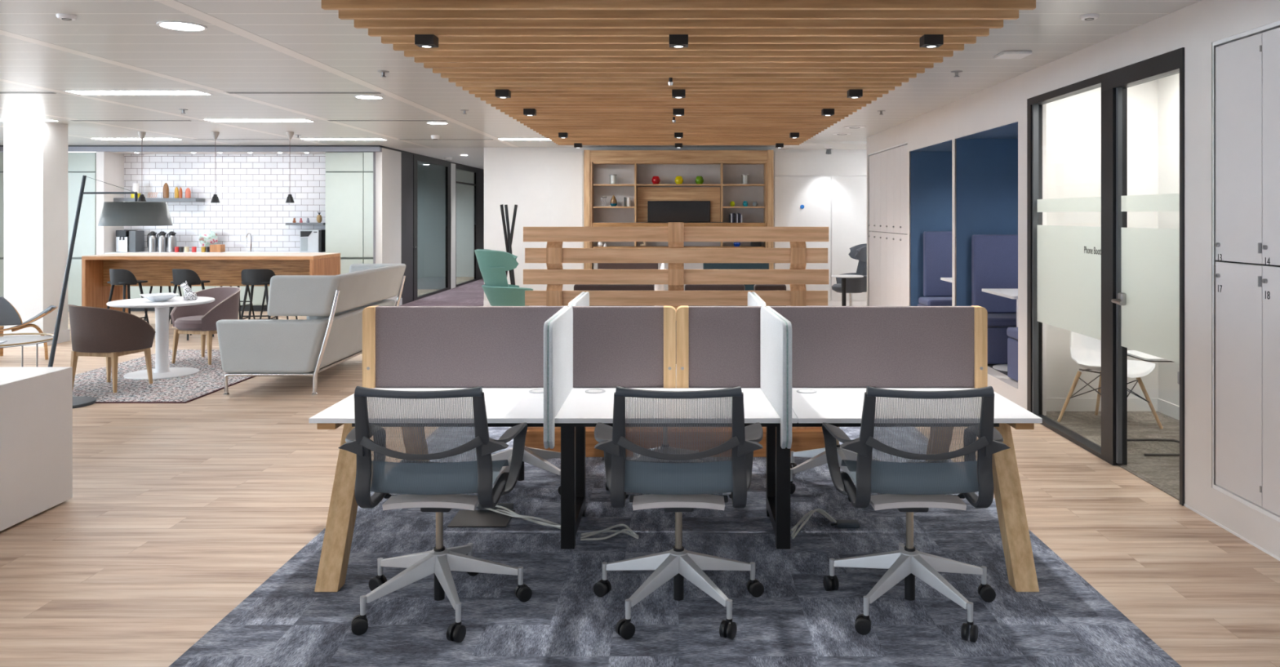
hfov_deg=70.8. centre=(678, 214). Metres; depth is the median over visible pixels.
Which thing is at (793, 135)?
spotlight
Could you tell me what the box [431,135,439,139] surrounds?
smoke detector
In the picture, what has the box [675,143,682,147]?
spotlight
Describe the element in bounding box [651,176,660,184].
vase
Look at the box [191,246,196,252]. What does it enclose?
mug
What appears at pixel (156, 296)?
glass bowl
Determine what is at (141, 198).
pendant lamp
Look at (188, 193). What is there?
ornament
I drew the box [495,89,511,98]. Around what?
spotlight
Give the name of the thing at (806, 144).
ceiling
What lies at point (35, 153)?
wall column
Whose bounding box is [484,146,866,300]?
wall
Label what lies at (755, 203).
vase
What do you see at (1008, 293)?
table
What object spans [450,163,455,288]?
pier
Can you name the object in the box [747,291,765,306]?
divider
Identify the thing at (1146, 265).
door
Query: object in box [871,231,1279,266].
wall
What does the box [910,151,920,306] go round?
trim
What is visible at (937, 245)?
bench
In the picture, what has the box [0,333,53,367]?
tray table
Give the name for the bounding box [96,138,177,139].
diffuser
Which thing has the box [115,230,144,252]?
coffee machine
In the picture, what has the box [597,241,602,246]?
trinket
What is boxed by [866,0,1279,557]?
wall
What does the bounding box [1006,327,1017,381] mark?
bench
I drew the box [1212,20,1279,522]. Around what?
lockers
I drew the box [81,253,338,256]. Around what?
countertop
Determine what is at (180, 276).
bar stool
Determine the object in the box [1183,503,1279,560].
baseboard
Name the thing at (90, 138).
recessed light
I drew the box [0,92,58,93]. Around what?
ceiling vent
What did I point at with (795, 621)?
carpet
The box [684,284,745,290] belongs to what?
sofa
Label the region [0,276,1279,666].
floor
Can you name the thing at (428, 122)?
diffuser
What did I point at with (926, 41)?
spotlight
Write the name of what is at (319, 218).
ornament
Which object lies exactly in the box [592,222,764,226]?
countertop
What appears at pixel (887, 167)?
lockers
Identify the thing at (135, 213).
floor lamp
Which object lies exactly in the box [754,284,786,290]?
sofa
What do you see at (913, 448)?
chair
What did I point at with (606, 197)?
ornament
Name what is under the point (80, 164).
tall cabinet
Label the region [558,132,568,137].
spotlight
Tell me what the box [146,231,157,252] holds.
flask
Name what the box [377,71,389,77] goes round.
sprinkler head
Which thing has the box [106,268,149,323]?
bar stool
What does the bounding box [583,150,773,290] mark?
bookcase
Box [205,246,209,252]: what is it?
mug
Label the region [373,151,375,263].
trim
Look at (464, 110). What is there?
sprinkler head
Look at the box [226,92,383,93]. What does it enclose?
ceiling vent
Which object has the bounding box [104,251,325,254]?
countertop
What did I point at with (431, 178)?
wall
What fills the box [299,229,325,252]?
coffee machine
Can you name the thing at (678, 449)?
chair
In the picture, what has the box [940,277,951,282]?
table
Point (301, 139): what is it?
recessed light
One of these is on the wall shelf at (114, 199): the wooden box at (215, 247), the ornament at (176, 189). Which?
the ornament at (176, 189)
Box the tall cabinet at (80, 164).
[0,151,96,311]
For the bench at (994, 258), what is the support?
on the floor at (988, 365)
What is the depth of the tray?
7.81 m
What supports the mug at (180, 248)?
on the base cabinet at (259, 291)
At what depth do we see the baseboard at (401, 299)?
15.83 m
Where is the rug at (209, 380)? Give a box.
[72,349,254,403]
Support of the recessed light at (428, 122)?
in the ceiling at (246, 46)
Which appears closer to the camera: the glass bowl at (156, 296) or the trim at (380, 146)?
the glass bowl at (156, 296)
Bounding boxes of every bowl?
[139,292,179,301]
[733,242,740,246]
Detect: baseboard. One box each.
[394,297,402,306]
[483,300,866,306]
[1046,398,1179,420]
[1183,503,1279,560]
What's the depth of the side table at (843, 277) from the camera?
13.57 m
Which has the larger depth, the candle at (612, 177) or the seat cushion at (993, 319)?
the candle at (612, 177)
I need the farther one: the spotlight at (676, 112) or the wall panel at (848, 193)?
the wall panel at (848, 193)
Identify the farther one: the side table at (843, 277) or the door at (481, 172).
the door at (481, 172)
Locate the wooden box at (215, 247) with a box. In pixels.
[209,244,225,252]
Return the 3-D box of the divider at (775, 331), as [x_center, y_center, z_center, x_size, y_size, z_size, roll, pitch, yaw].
[0.442,0.720,4.135,0.040,0.536,0.730,0,0,-2]
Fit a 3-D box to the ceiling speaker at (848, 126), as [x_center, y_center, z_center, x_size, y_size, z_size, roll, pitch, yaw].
[2.280,-1.132,11.659,0.280,0.016,0.280,0,0,0]
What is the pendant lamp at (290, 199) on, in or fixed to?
hanging from the ceiling at (246, 46)
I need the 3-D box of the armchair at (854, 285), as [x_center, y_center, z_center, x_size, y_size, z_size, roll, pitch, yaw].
[2.805,1.026,14.175,0.782,1.150,0.740,0,0,21]
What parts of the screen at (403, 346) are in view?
oak post, oak post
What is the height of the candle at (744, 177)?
0.143 m
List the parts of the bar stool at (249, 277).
leg, leg, seat, leg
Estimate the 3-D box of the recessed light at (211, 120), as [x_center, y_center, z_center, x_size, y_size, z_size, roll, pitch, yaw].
[-5.070,-1.138,10.880,1.240,0.004,0.280,0,0,0]
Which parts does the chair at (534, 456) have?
star arm, star arm, star arm, star arm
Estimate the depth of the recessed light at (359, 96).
8.69 m
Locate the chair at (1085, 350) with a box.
[1057,331,1163,429]
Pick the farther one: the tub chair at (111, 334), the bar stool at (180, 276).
the bar stool at (180, 276)
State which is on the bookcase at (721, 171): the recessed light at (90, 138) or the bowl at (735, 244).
the bowl at (735, 244)
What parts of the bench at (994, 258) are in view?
panel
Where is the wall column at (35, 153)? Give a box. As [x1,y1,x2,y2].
[3,121,67,333]
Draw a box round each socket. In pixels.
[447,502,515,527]
[831,519,859,528]
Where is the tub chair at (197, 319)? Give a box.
[170,286,240,364]
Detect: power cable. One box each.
[477,504,560,528]
[580,524,639,540]
[790,507,836,538]
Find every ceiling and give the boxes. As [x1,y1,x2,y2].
[0,0,1202,170]
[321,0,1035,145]
[779,141,866,149]
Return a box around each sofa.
[216,263,405,395]
[573,284,653,290]
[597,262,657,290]
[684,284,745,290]
[702,262,768,290]
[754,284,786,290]
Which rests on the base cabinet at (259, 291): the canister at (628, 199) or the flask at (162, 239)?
the flask at (162, 239)
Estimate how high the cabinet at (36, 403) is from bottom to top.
0.735 m
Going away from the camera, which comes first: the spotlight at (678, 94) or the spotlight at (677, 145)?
the spotlight at (678, 94)
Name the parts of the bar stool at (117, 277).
leg, leg, seat, leg, leg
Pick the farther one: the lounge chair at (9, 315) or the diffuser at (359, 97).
the lounge chair at (9, 315)
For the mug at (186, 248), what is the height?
0.090 m
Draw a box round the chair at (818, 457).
[790,426,857,502]
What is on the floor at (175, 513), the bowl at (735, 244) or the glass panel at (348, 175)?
the glass panel at (348, 175)
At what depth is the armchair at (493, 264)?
11.67 m
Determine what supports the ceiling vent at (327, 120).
in the ceiling at (246, 46)
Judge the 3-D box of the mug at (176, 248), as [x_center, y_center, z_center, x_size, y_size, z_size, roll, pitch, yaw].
[-8.367,0.579,15.029,0.072,0.090,0.094,0,0,30]
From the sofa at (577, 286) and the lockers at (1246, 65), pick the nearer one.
the lockers at (1246, 65)
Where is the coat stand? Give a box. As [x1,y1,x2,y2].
[500,204,517,284]
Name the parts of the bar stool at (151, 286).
leg, leg, leg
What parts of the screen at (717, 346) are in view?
oak post, oak post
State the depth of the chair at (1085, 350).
6.90 m
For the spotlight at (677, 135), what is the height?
0.054 m
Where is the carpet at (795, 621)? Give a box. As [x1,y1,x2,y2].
[168,426,1182,666]
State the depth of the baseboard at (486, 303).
15.19 m
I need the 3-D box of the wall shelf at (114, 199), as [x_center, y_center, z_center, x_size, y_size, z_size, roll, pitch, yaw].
[-8.793,-0.250,15.250,1.380,0.062,0.300,0,0,0]
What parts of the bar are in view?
panel, modesty panel, panel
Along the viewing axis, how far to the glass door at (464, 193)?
23.20 m
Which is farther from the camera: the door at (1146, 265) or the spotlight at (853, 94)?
the spotlight at (853, 94)
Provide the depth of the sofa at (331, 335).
7.97 m
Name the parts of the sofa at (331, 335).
frame, frame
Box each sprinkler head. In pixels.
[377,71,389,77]
[460,109,468,114]
[877,110,884,115]
[951,71,962,77]
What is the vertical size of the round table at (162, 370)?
0.730 m
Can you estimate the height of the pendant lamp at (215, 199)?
0.974 m
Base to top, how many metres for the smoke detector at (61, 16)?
0.024 m
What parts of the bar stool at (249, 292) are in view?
leg, leg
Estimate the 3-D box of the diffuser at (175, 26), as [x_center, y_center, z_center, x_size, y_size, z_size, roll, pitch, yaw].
[-2.990,-1.137,5.420,0.236,0.003,0.236,0,0,0]
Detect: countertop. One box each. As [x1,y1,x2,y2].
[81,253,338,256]
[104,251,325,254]
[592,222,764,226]
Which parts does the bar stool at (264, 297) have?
leg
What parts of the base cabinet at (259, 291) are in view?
door, door, door, door, door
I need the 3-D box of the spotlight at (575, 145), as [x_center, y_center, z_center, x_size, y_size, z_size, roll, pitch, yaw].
[-1.268,-0.872,11.360,0.096,0.054,0.090,0,0,0]
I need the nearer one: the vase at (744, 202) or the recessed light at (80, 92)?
the recessed light at (80, 92)
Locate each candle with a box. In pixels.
[610,175,614,183]
[742,175,746,183]
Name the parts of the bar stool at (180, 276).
leg, seat, leg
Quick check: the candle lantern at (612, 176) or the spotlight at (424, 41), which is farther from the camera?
the candle lantern at (612, 176)
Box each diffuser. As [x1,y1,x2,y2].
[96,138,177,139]
[160,22,204,30]
[207,120,311,121]
[356,96,381,98]
[428,122,446,124]
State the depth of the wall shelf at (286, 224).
15.10 m
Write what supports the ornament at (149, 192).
on the wall shelf at (114, 199)
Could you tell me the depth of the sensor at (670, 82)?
5.90 m
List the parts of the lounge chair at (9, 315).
leg, leg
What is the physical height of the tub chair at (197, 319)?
0.780 m
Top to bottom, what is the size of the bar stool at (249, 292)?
0.903 m
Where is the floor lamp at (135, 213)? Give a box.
[48,175,172,408]
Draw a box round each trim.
[0,145,484,170]
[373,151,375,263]
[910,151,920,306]
[955,139,968,306]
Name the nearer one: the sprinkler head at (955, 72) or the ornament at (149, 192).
the sprinkler head at (955, 72)
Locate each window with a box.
[413,155,479,301]
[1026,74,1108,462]
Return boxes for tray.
[0,335,53,347]
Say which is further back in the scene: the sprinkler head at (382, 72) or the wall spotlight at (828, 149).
the wall spotlight at (828, 149)
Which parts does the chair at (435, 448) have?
armrest, star arm, star arm, rail, seat, star arm, star arm, star arm, armrest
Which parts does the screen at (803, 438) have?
woven post, woven post, woven post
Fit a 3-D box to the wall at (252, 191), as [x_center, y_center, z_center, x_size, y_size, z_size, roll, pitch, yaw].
[-7.665,0.280,15.450,3.650,2.640,0.100,0,0,0]
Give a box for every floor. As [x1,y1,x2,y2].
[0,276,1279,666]
[987,364,1007,375]
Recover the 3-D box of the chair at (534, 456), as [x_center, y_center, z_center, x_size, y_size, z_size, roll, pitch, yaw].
[-0.939,1.116,5.285,0.715,0.948,0.701,0,0,8]
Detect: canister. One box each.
[130,183,141,198]
[626,197,630,206]
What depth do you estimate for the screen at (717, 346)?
4.53 m
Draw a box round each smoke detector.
[56,13,77,20]
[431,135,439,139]
[1080,13,1098,20]
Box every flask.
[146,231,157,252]
[156,231,167,252]
[166,231,176,252]
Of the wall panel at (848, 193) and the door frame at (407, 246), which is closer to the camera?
the wall panel at (848, 193)
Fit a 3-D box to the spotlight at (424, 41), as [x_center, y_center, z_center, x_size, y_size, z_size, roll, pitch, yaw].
[-1.268,-0.872,4.530,0.096,0.054,0.090,0,0,0]
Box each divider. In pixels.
[543,306,573,448]
[568,291,589,306]
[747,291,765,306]
[760,306,791,448]
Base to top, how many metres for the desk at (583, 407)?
0.729 m
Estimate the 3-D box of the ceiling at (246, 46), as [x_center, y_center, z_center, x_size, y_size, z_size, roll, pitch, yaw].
[-2.800,-1.190,8.500,17.600,0.100,31.000,0,0,0]
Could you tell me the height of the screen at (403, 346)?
0.407 m
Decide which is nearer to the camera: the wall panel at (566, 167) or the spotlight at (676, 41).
the spotlight at (676, 41)
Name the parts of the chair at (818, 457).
star arm, star arm, star arm, star arm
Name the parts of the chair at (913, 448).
armrest, star arm, star arm, star arm, seat, rail, star arm, star arm, armrest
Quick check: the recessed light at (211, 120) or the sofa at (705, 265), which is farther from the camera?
the sofa at (705, 265)
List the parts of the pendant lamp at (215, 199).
lamp shade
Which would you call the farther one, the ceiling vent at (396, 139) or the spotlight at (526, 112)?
the ceiling vent at (396, 139)
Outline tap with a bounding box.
[245,232,253,252]
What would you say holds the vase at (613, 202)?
on the bookcase at (721, 171)
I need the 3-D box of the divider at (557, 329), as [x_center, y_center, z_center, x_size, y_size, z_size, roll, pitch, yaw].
[-0.547,0.720,4.135,0.039,0.536,0.730,0,0,0]
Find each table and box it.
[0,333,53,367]
[106,296,214,379]
[654,284,664,290]
[831,274,863,306]
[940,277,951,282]
[982,288,1017,371]
[1127,350,1179,456]
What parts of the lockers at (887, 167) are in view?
locker door, locker door, locker door, locker door, locker door, locker door, locker door, locker door, locker door, locker door, locker door, locker door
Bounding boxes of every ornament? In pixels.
[146,191,157,197]
[163,182,168,198]
[174,186,178,198]
[178,187,182,198]
[185,187,191,198]
[316,211,322,222]
[600,195,607,206]
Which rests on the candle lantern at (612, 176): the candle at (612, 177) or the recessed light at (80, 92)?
the candle at (612, 177)
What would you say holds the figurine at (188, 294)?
on the round table at (162, 370)
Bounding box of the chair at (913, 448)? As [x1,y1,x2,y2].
[822,386,1010,642]
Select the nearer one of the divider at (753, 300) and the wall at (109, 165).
the divider at (753, 300)
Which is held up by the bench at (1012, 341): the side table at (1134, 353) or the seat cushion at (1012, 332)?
the seat cushion at (1012, 332)
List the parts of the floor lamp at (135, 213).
arm, lamp shade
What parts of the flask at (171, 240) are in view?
lid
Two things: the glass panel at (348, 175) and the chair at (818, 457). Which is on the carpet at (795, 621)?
the chair at (818, 457)
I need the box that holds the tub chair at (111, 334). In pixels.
[67,304,155,392]
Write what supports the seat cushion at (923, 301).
on the bench at (937, 245)
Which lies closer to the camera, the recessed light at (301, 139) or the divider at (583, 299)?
the divider at (583, 299)
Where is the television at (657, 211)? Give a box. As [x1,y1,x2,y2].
[647,200,710,222]
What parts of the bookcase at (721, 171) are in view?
panel, shelf, shelf, door, panel, television panel, shelf, shelf, panel, shelf, shelf, shelf, panel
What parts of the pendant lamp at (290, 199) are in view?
lamp shade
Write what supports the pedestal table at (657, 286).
on the floor at (175, 513)
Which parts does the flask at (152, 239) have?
lid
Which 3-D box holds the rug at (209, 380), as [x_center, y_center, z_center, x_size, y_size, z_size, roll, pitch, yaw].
[-5.098,1.594,9.123,1.825,0.012,2.955,0,0,0]
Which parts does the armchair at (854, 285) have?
seat, stem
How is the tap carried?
on the base cabinet at (259, 291)
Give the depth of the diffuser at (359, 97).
8.72 m
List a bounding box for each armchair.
[474,248,533,306]
[831,243,866,306]
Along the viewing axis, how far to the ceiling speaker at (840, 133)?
12.54 m
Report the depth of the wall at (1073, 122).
7.32 m
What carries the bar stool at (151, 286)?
on the floor at (175, 513)
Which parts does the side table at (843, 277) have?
post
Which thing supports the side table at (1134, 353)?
on the floor at (175, 513)
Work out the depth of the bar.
12.37 m
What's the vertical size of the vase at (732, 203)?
0.085 m
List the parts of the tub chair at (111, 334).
leg, leg, seat rail, leg, leg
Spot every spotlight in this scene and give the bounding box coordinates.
[414,34,438,48]
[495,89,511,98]
[523,108,536,115]
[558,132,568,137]
[573,143,582,147]
[669,34,688,48]
[671,89,685,98]
[672,108,684,115]
[674,132,683,137]
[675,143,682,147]
[775,143,783,147]
[789,132,799,137]
[821,108,834,115]
[825,147,832,154]
[847,89,862,98]
[919,34,943,48]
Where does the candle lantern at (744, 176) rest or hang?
on the bookcase at (721, 171)
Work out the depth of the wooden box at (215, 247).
15.00 m
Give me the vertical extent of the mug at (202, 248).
0.090 m
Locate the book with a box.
[623,197,626,206]
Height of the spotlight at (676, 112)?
0.054 m
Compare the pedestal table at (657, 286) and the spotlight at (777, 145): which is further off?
the spotlight at (777, 145)
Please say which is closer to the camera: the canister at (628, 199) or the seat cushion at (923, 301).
the seat cushion at (923, 301)
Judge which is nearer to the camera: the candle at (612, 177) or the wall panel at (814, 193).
the candle at (612, 177)
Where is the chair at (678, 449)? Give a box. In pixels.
[593,386,764,639]
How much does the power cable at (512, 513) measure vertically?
0.042 m
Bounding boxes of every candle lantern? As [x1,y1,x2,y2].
[608,174,617,184]
[741,174,748,184]
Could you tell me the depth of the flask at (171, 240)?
15.07 m
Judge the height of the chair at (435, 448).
0.948 m
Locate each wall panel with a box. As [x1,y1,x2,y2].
[550,151,582,290]
[774,151,866,175]
[774,176,831,300]
[831,176,866,300]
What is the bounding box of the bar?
[81,253,340,312]
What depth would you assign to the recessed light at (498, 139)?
13.53 m
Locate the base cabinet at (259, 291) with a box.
[104,251,325,311]
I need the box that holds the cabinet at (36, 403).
[0,367,72,531]
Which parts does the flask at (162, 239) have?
lid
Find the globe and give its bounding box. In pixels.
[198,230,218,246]
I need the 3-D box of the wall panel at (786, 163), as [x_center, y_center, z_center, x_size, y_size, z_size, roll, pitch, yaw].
[3.460,-0.862,15.190,3.680,0.397,0.020,0,0,0]
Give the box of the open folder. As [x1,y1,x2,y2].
[660,262,666,269]
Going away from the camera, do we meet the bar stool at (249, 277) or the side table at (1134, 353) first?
the side table at (1134, 353)
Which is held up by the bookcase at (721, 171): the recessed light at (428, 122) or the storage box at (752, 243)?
the storage box at (752, 243)
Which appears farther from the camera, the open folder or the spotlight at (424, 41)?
the open folder
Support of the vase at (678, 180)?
on the bookcase at (721, 171)
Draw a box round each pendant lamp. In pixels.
[137,131,146,201]
[210,131,220,203]
[285,131,294,203]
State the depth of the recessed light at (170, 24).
5.41 m
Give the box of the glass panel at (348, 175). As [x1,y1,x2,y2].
[325,151,373,274]
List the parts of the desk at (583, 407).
rail, splayed leg, steel leg, steel leg, steel leg, steel leg, splayed leg, rail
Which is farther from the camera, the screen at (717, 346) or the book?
the book
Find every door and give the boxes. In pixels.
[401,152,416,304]
[479,169,484,279]
[1101,47,1184,505]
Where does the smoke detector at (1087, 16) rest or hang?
attached to the ceiling at (246, 46)
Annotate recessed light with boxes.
[0,118,60,121]
[62,90,211,94]
[89,137,178,139]
[155,20,207,31]
[202,119,313,121]
[301,138,386,140]
[354,94,383,99]
[426,121,448,124]
[497,138,549,140]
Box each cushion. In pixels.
[918,297,951,306]
[987,313,1016,326]
[1006,327,1017,339]
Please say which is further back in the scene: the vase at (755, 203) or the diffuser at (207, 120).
the vase at (755, 203)
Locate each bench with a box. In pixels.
[917,231,951,306]
[971,235,1017,364]
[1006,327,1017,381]
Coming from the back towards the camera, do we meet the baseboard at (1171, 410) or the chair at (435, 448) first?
the baseboard at (1171, 410)
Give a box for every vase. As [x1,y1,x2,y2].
[609,195,617,206]
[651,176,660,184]
[675,176,683,184]
[695,176,703,184]
[729,201,734,206]
[742,200,747,206]
[752,201,757,206]
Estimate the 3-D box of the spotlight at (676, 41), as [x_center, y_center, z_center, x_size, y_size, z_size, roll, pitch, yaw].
[0.000,-0.872,4.530,0.096,0.054,0.090,0,0,0]
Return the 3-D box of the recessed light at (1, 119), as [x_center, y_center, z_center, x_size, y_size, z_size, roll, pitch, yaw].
[-8.150,-1.138,10.820,1.240,0.004,0.280,0,0,0]
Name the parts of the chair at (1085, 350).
leg, leg, leg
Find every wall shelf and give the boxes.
[113,198,204,201]
[285,222,325,225]
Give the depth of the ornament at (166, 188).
15.20 m
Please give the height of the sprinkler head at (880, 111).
0.044 m
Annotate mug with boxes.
[174,246,178,252]
[178,246,183,252]
[184,246,189,252]
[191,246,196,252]
[200,246,205,252]
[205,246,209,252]
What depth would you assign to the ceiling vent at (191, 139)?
13.54 m
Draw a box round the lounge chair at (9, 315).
[0,296,57,359]
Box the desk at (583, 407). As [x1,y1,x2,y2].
[308,386,1042,591]
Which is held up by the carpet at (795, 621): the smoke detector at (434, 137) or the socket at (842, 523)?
the socket at (842, 523)
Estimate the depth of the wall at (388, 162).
15.25 m
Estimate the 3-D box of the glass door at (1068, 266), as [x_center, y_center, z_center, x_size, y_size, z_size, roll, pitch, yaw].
[2.817,0.340,6.481,0.092,2.520,1.352,0,0,0]
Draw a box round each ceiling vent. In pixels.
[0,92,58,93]
[70,120,188,120]
[191,138,288,139]
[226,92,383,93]
[327,120,445,120]
[395,138,493,139]
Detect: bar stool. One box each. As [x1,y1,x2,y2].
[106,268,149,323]
[144,285,182,324]
[168,268,213,340]
[220,285,255,319]
[240,269,278,319]
[259,288,297,319]
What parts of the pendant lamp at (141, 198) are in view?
lamp shade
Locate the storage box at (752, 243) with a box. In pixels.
[750,241,760,246]
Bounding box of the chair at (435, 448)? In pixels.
[337,386,532,642]
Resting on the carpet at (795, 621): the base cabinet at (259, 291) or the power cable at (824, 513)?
the power cable at (824, 513)
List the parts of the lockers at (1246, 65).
locker door, locker door, locker door, locker door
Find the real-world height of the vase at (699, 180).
0.135 m
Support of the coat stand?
on the floor at (175, 513)
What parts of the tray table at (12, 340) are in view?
leg, leg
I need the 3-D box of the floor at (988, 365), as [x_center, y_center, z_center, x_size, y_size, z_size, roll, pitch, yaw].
[3.587,1.455,8.225,1.327,0.050,1.690,0,0,0]
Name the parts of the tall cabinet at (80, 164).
door, door, door, door, door, door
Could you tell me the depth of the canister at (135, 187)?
15.18 m
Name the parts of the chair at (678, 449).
armrest, star arm, star arm, rail, seat, star arm, star arm, armrest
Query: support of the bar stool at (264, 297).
on the floor at (175, 513)
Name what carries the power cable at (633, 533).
on the carpet at (795, 621)
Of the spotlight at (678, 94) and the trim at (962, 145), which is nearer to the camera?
the spotlight at (678, 94)
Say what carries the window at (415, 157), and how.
attached to the pier
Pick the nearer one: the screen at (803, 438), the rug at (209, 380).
the screen at (803, 438)
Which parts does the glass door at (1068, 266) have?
frame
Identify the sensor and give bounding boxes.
[667,77,673,85]
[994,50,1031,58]
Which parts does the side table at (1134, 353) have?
rod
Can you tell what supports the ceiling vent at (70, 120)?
in the ceiling at (246, 46)
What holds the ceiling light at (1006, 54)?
attached to the ceiling at (246, 46)
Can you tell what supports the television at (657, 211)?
on the bookcase at (721, 171)
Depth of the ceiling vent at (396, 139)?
13.54 m
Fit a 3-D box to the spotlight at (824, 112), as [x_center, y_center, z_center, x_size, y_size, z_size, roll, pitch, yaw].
[1.272,-0.872,7.670,0.096,0.054,0.090,0,0,0]
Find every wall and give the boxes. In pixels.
[96,151,325,254]
[124,154,325,251]
[375,147,401,299]
[417,161,445,288]
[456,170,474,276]
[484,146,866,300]
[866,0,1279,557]
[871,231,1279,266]
[1046,73,1179,406]
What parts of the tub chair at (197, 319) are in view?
leg, seat, seat rail, leg, leg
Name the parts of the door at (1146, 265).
handle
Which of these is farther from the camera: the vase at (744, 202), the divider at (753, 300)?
the vase at (744, 202)
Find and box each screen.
[362,306,675,387]
[523,222,828,457]
[675,306,987,387]
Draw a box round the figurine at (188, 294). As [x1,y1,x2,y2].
[180,280,197,300]
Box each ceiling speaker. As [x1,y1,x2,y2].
[831,132,852,135]
[844,125,865,128]
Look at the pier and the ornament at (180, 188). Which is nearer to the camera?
the ornament at (180, 188)
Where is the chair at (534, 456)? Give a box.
[491,445,560,494]

